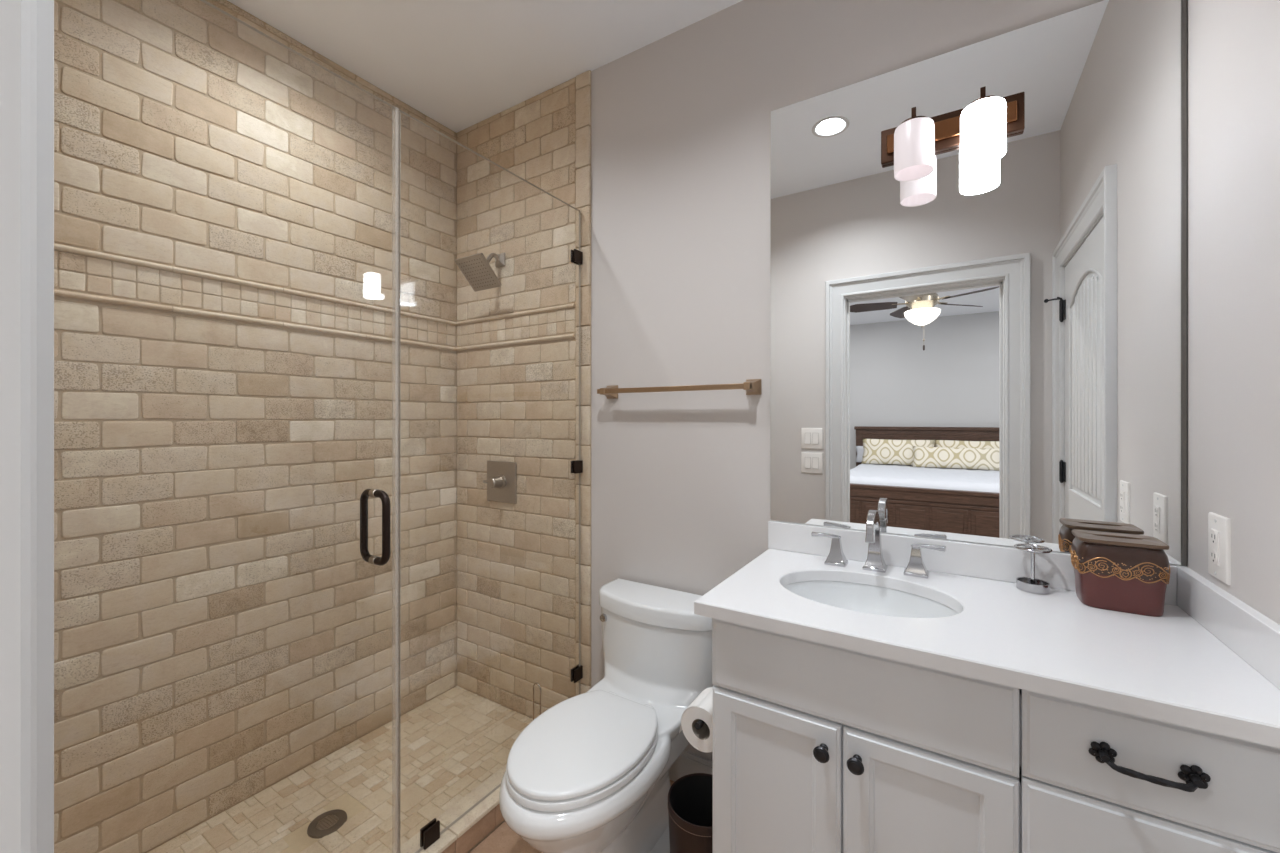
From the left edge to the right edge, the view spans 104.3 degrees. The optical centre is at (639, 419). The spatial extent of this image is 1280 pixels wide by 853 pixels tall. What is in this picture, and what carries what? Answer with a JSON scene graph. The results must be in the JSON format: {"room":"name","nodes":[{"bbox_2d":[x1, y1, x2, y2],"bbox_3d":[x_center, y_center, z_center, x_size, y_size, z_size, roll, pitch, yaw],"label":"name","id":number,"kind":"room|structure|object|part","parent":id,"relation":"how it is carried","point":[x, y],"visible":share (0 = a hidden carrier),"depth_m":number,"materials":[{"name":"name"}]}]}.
{"room":"bathroom","nodes":[
{"label":"bathroom","id":0,"kind":"room"},
{"bbox_2d":[54,0,456,852],"bbox_3d":[-1.367,-0.051,1.840,0.130,2.943,1.806,0,0,32],"label":"wall","id":1,"kind":"structure","parent":0,"point":[225,200],"depth_m":1.68,"materials":[{"name":"tile"}]},
{"bbox_2d":[147,686,532,852],"bbox_3d":[-1.007,1.371,1.615,0.840,0.100,1.606,0,0,32],"label":"floor","id":2,"kind":"structure","parent":0,"point":[454,741],"depth_m":1.79,"materials":[{"name":"tile"}]},
{"bbox_2d":[307,809,346,838],"bbox_3d":[-1.022,1.323,1.628,0.112,0.009,0.112,0,0,32],"label":"shower drain","id":3,"kind":"object","parent":2,"relation":"on","point":[315,831],"visible":1,"depth_m":1.62,"materials":[{"name":"metal"}]},
{"bbox_2d":[392,764,506,852],"bbox_3d":[-0.662,1.303,1.391,0.110,0.136,1.554,0,0,32],"label":"shower curb","id":4,"kind":"object","parent":2,"relation":"on","point":[468,832],"visible":0.24,"depth_m":1.55,"materials":[{"name":"tile"}]},
{"bbox_2d":[398,110,582,852],"bbox_3d":[-0.454,0.192,1.706,0.024,2.087,0.792,0,0,32],"label":"screen","id":5,"kind":"object","parent":4,"relation":"on","point":[430,833],"visible":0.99,"depth_m":1.46,"materials":[{"name":"clear glass"}]},
{"bbox_2d":[227,0,742,132],"bbox_3d":[-0.248,-1.472,1.139,2.773,0.100,1.806,0,0,32],"label":"ceiling","id":6,"kind":"structure","parent":0,"point":[460,64],"depth_m":1.86,"materials":[{"name":"paint"}]},
{"bbox_2d":[470,780,673,852],"bbox_3d":[0.096,1.371,0.787,1.818,0.101,1.836,0,0,32],"label":"floor","id":7,"kind":"structure","parent":0,"point":[503,839],"depth_m":1.55,"materials":[{"name":"tile"}]},
{"bbox_2d":[533,683,540,719],"bbox_3d":[-0.346,1.103,1.670,0.092,0.437,0.092,0,0,32],"label":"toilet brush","id":8,"kind":"object","parent":7,"relation":"on","point":[534,683],"visible":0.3,"depth_m":1.67,"materials":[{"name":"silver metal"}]},
{"bbox_2d":[499,579,712,852],"bbox_3d":[-0.096,0.971,1.503,0.468,0.700,0.755,0,0,32],"label":"toilet","id":9,"kind":"object","parent":7,"relation":"on","point":[590,773],"visible":0.93,"depth_m":1.45,"materials":[{"name":"ceramic"}]},
{"bbox_3d":[-0.163,0.925,1.396,0.363,0.024,0.462,0,0,32],"label":"seat","id":10,"kind":"part","parent":9,"relation":"part of","materials":[{"name":"plastic"}]},
{"bbox_3d":[-0.163,0.901,1.397,0.357,0.023,0.458,0,0,32],"label":"lid","id":11,"kind":"part","parent":9,"relation":"part of","materials":[{"name":"plastic"}]},
{"bbox_3d":[0.054,0.656,1.743,0.468,0.070,0.190,0,0,32],"label":"tank lid","id":12,"kind":"part","parent":9,"relation":"part of","materials":[{"name":"ceramic"}]},
{"bbox_2d":[667,773,712,852],"bbox_3d":[0.175,1.180,1.363,0.200,0.282,0.200,0,0,32],"label":"basket","id":13,"kind":"object","parent":7,"relation":"on","point":[690,797],"visible":0.57,"depth_m":1.43,"materials":[{"name":"brown leather"}]},
{"bbox_2d":[712,618,1279,852],"bbox_3d":[0.694,0.887,1.130,0.926,0.868,0.577,0,0,32],"label":"vanity cabinet","id":14,"kind":"object","parent":7,"relation":"on","point":[818,747],"visible":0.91,"depth_m":0.92,"materials":[{"name":"wood"}]},
{"bbox_2d":[694,719,704,729],"bbox_3d":[0.204,0.755,1.278,0.060,0.044,0.170,0,0,32],"label":"paper holder","id":15,"kind":"object","parent":14,"relation":"attached to","point":[700,723],"visible":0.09,"depth_m":1.22,"materials":[{"name":"metal"}]},
{"bbox_2d":[679,687,712,752],"bbox_3d":[0.176,0.771,1.282,0.115,0.109,0.104,0,0,32],"label":"toilet paper roll","id":16,"kind":"object","parent":15,"relation":"on","point":[701,708],"visible":0.69,"depth_m":1.25,"materials":[{"name":"white paper"}]},
{"bbox_3d":[0.292,0.921,1.093,0.284,0.590,0.020,0,0,32],"label":"door","id":17,"kind":"part","parent":14,"relation":"part of","materials":[{"name":"white wood"}]},
{"bbox_3d":[0.371,0.677,1.012,0.032,0.032,0.032,0,0,32],"label":"knob","id":18,"kind":"part","parent":14,"relation":"part of","materials":[{"name":"metal"}]},
{"bbox_3d":[0.425,0.677,0.978,0.032,0.032,0.032,0,0,32],"label":"knob","id":19,"kind":"part","parent":14,"relation":"part of","materials":[{"name":"metal"}]},
{"bbox_3d":[0.414,0.540,1.015,0.574,0.160,0.020,0,0,32],"label":"false drawer","id":20,"kind":"part","parent":14,"relation":"part of","materials":[{"name":"white wood"}]},
{"bbox_3d":[0.536,0.921,0.939,0.286,0.590,0.020,0,0,32],"label":"door","id":21,"kind":"part","parent":14,"relation":"part of","materials":[{"name":"white wood"}]},
{"bbox_2d":[694,521,1279,747],"bbox_3d":[0.682,0.392,1.141,0.959,0.118,0.572,0,0,32],"label":"countertop","id":22,"kind":"structure","parent":14,"relation":"on","point":[1210,663],"depth_m":0.98,"materials":[{"name":"white stone"}]},
{"bbox_2d":[784,581,957,617],"bbox_3d":[0.552,0.521,1.223,0.451,0.136,0.345,0,0,32],"label":"sink","id":23,"kind":"object","parent":22,"relation":"in","point":[864,598],"visible":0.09,"depth_m":1.35,"materials":[{"name":"ceramic"}]},
{"bbox_2d":[811,510,945,578],"bbox_3d":[0.637,0.335,1.361,0.342,0.173,0.150,0,0,32],"label":"faucet","id":24,"kind":"object","parent":22,"relation":"on","point":[916,567],"visible":1,"depth_m":1.38,"materials":[{"name":"silver metal"}]},
{"bbox_3d":[0.546,0.341,1.460,0.082,0.012,0.019,0,0,25],"label":"lever","id":25,"kind":"part","parent":24,"relation":"part of","materials":[{"name":"silver metal"}]},
{"bbox_3d":[0.572,0.382,1.448,0.057,0.078,0.051,0,0,32],"label":"handle","id":26,"kind":"part","parent":24,"relation":"part of","materials":[{"name":"silver metal"}]},
{"bbox_3d":[0.661,0.362,1.399,0.058,0.118,0.056,0,0,32],"label":"spout","id":27,"kind":"part","parent":24,"relation":"part of","materials":[{"name":"silver metal"}]},
{"bbox_3d":[0.749,0.382,1.349,0.057,0.078,0.051,0,0,32],"label":"handle","id":28,"kind":"part","parent":24,"relation":"part of","materials":[{"name":"silver metal"}]},
{"bbox_3d":[0.771,0.341,1.331,0.082,0.012,0.019,0,0,39],"label":"lever","id":29,"kind":"part","parent":24,"relation":"part of","materials":[{"name":"silver metal"}]},
{"bbox_2d":[1014,543,1051,594],"bbox_3d":[0.968,0.366,1.226,0.075,0.110,0.075,0,0,32],"label":"toothbrush holder","id":30,"kind":"object","parent":22,"relation":"on","point":[1033,585],"visible":1,"depth_m":1.22,"materials":[{"name":"silver metal"}]},
{"bbox_3d":[0.968,0.365,1.226,0.013,0.106,0.013,0,0,32],"label":"stem","id":31,"kind":"part","parent":30,"relation":"part of","materials":[{"name":"silver metal"}]},
{"bbox_3d":[0.968,0.410,1.226,0.066,0.022,0.066,0,0,32],"label":"dish","id":32,"kind":"part","parent":30,"relation":"part of","materials":[{"name":"silver metal"}]},
{"bbox_2d":[1070,529,1170,616],"bbox_3d":[1.081,0.344,1.127,0.156,0.155,0.122,0,0,32],"label":"tissue box cover","id":33,"kind":"object","parent":22,"relation":"on","point":[1120,572],"visible":1,"depth_m":1.08,"materials":[{"name":"red metal"}]},
{"bbox_3d":[1.081,0.271,1.127,0.147,0.010,0.114,0,0,32],"label":"lid","id":34,"kind":"part","parent":33,"relation":"part of","materials":[{"name":"brown wood"}]},
{"bbox_3d":[0.807,0.767,0.769,0.345,0.298,0.020,0,0,32],"label":"drawer","id":35,"kind":"part","parent":14,"relation":"part of","materials":[{"name":"white wood"}]},
{"bbox_3d":[0.777,0.533,0.759,0.136,0.035,0.034,0,0,32],"label":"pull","id":36,"kind":"part","parent":14,"relation":"part of","materials":[{"name":"metal"}]},
{"bbox_3d":[0.807,0.537,0.769,0.345,0.154,0.020,0,0,32],"label":"drawer","id":37,"kind":"part","parent":14,"relation":"part of","materials":[{"name":"white wood"}]},
{"bbox_2d":[456,0,1183,760],"bbox_3d":[0.195,-0.051,1.844,2.773,2.943,0.141,0,0,32],"label":"wall","id":38,"kind":"structure","parent":0,"point":[662,149],"depth_m":1.93,"materials":[{"name":"paint"}]},
{"bbox_2d":[455,253,504,291],"bbox_3d":[-0.692,-0.673,2.216,0.172,0.180,0.188,0,0,32],"label":"showerhead","id":39,"kind":"object","parent":38,"relation":"attached to","point":[476,268],"visible":1,"depth_m":2.18,"materials":[{"name":"silver metal"}]},
{"bbox_3d":[-0.674,-0.712,2.244,0.020,0.088,0.106,0,0,32],"label":"arm","id":40,"kind":"part","parent":39,"relation":"part of","materials":[{"name":"silver metal"}]},
{"bbox_2d":[483,460,515,503],"bbox_3d":[-0.653,0.287,2.262,0.188,0.188,0.067,0,0,32],"label":"shower valve","id":41,"kind":"object","parent":38,"relation":"attached to","point":[501,475],"visible":1,"depth_m":2.27,"materials":[{"name":"silver metal"}]},
{"bbox_3d":[-0.655,0.287,2.259,0.068,0.068,0.059,0,0,32],"label":"knob","id":42,"kind":"part","parent":41,"relation":"part of","materials":[{"name":"silver metal"}]},
{"bbox_2d":[597,379,761,398],"bbox_3d":[0.118,-0.108,1.790,0.630,0.052,0.074,0,0,32],"label":"towel bar","id":43,"kind":"object","parent":38,"relation":"attached to","point":[752,386],"visible":1,"depth_m":1.72,"materials":[{"name":"brown metal"}]},
{"bbox_3d":[-0.127,-0.108,1.943,0.052,0.052,0.074,0,0,32],"label":"post","id":44,"kind":"part","parent":43,"relation":"part of","materials":[{"name":"brown metal"}]},
{"bbox_3d":[0.363,-0.108,1.636,0.052,0.052,0.074,0,0,32],"label":"post","id":45,"kind":"part","parent":43,"relation":"part of","materials":[{"name":"brown metal"}]},
{"bbox_2d":[669,750,712,781],"bbox_3d":[0.125,1.261,1.821,0.763,0.120,0.014,0,0,32],"label":"baseboard","id":46,"kind":"structure","parent":38,"relation":"attached to","point":[687,763],"depth_m":1.78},
{"bbox_2d":[768,521,1176,604],"bbox_3d":[0.820,0.377,1.381,0.939,0.088,0.020,0,0,32],"label":"backsplash","id":47,"kind":"structure","parent":38,"relation":"attached to","point":[986,561],"depth_m":1.35,"materials":[{"name":"white stone"}]},
{"bbox_2d":[771,0,1186,565],"bbox_3d":[0.833,-0.340,1.380,0.954,1.341,0.009,0,0,32],"label":"mirror","id":48,"kind":"object","parent":38,"relation":"attached to","point":[995,353],"visible":1,"depth_m":1.31,"materials":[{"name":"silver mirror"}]},
{"bbox_2d":[881,86,1024,181],"bbox_3d":[0.810,-0.747,1.308,0.332,0.180,0.143,0,0,32],"label":"vanity light","id":49,"kind":"object","parent":48,"relation":"attached to","point":[980,129],"visible":1,"depth_m":1.28,"materials":[{"name":"white glass"}]},
{"bbox_3d":[0.731,-0.721,1.328,0.095,0.127,0.095,0,0,32],"label":"lamp shade","id":50,"kind":"part","parent":49,"relation":"part of","materials":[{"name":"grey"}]},
{"bbox_3d":[0.742,-0.808,1.345,0.072,0.046,0.112,0,0,32],"label":"arm","id":51,"kind":"part","parent":49,"relation":"part of","materials":[{"name":"brown metal"}]},
{"bbox_3d":[0.860,-0.721,1.248,0.095,0.127,0.095,0,0,32],"label":"lamp shade","id":52,"kind":"part","parent":49,"relation":"part of","materials":[{"name":"white glass"}]},
{"bbox_3d":[0.871,-0.808,1.265,0.072,0.046,0.112,0,0,32],"label":"arm","id":53,"kind":"part","parent":49,"relation":"part of","materials":[{"name":"brown metal"}]},
{"bbox_2d":[1187,0,1279,624],"bbox_3d":[0.876,-0.051,0.434,0.120,2.943,1.806,0,0,32],"label":"wall","id":54,"kind":"structure","parent":0,"point":[1233,46],"depth_m":0.94,"materials":[{"name":"paint"}]},
{"bbox_2d":[1208,512,1230,584],"bbox_3d":[1.146,0.254,0.988,0.011,0.127,0.082,0,0,32],"label":"wall outlet","id":55,"kind":"object","parent":54,"relation":"attached to","point":[1219,527],"visible":1,"depth_m":0.97,"materials":[{"name":"plastic"}]},
{"bbox_2d":[1211,531,1216,543],"bbox_3d":[1.143,0.235,0.990,0.001,0.027,0.024,0,0,32],"label":"socket","id":56,"kind":"object","parent":55,"relation":"attached to","point":[1213,533],"depth_m":0.99,"materials":[{"name":"plastic"}]},
{"bbox_2d":[1211,550,1216,562],"bbox_3d":[1.143,0.273,0.990,0.001,0.027,0.024,0,0,32],"label":"socket","id":57,"kind":"object","parent":55,"relation":"attached to","point":[1213,552],"depth_m":0.99,"materials":[{"name":"plastic"}]},
{"bbox_2d":[1211,529,1219,565],"bbox_3d":[1.144,0.254,0.990,0.005,0.067,0.034,0,0,32],"label":"receptacle","id":58,"kind":"object","parent":55,"relation":"attached to","point":[1215,533],"depth_m":0.98,"materials":[{"name":"plastic"}]},
{"bbox_3d":[-0.694,-0.050,0.427,2.773,2.943,0.127,0,0,32],"label":"wall","id":59,"kind":"structure","parent":0,"visible":0},
{"bbox_2d":[0,0,53,852],"bbox_3d":[-0.138,0.245,0.075,0.978,2.152,0.206,0,0,32],"label":"door frame","id":60,"kind":"structure","parent":59,"relation":"in","point":[26,26],"depth_m":0.35,"materials":[{"name":"white wood"}]},
{"bbox_2d":[200,0,397,852],"bbox_3d":[-0.863,0.187,1.054,0.124,2.078,0.764,0,0,32],"label":"shower door","id":61,"kind":"structure","parent":59,"relation":"attached to","point":[372,559],"depth_m":1.33,"materials":[{"name":"clear glass"}]},
{"bbox_2d":[368,489,378,564],"bbox_3d":[-0.700,0.283,1.314,0.022,0.200,0.023,0,0,32],"label":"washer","id":62,"kind":"object","parent":61,"relation":"in","point":[372,559],"depth_m":1.30,"materials":[{"name":"silver metal"}]},
{"bbox_3d":[-0.700,0.283,1.314,0.124,0.197,0.019,0,0,32],"label":"handle","id":63,"kind":"part","parent":61,"relation":"part of","materials":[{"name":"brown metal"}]}
]}

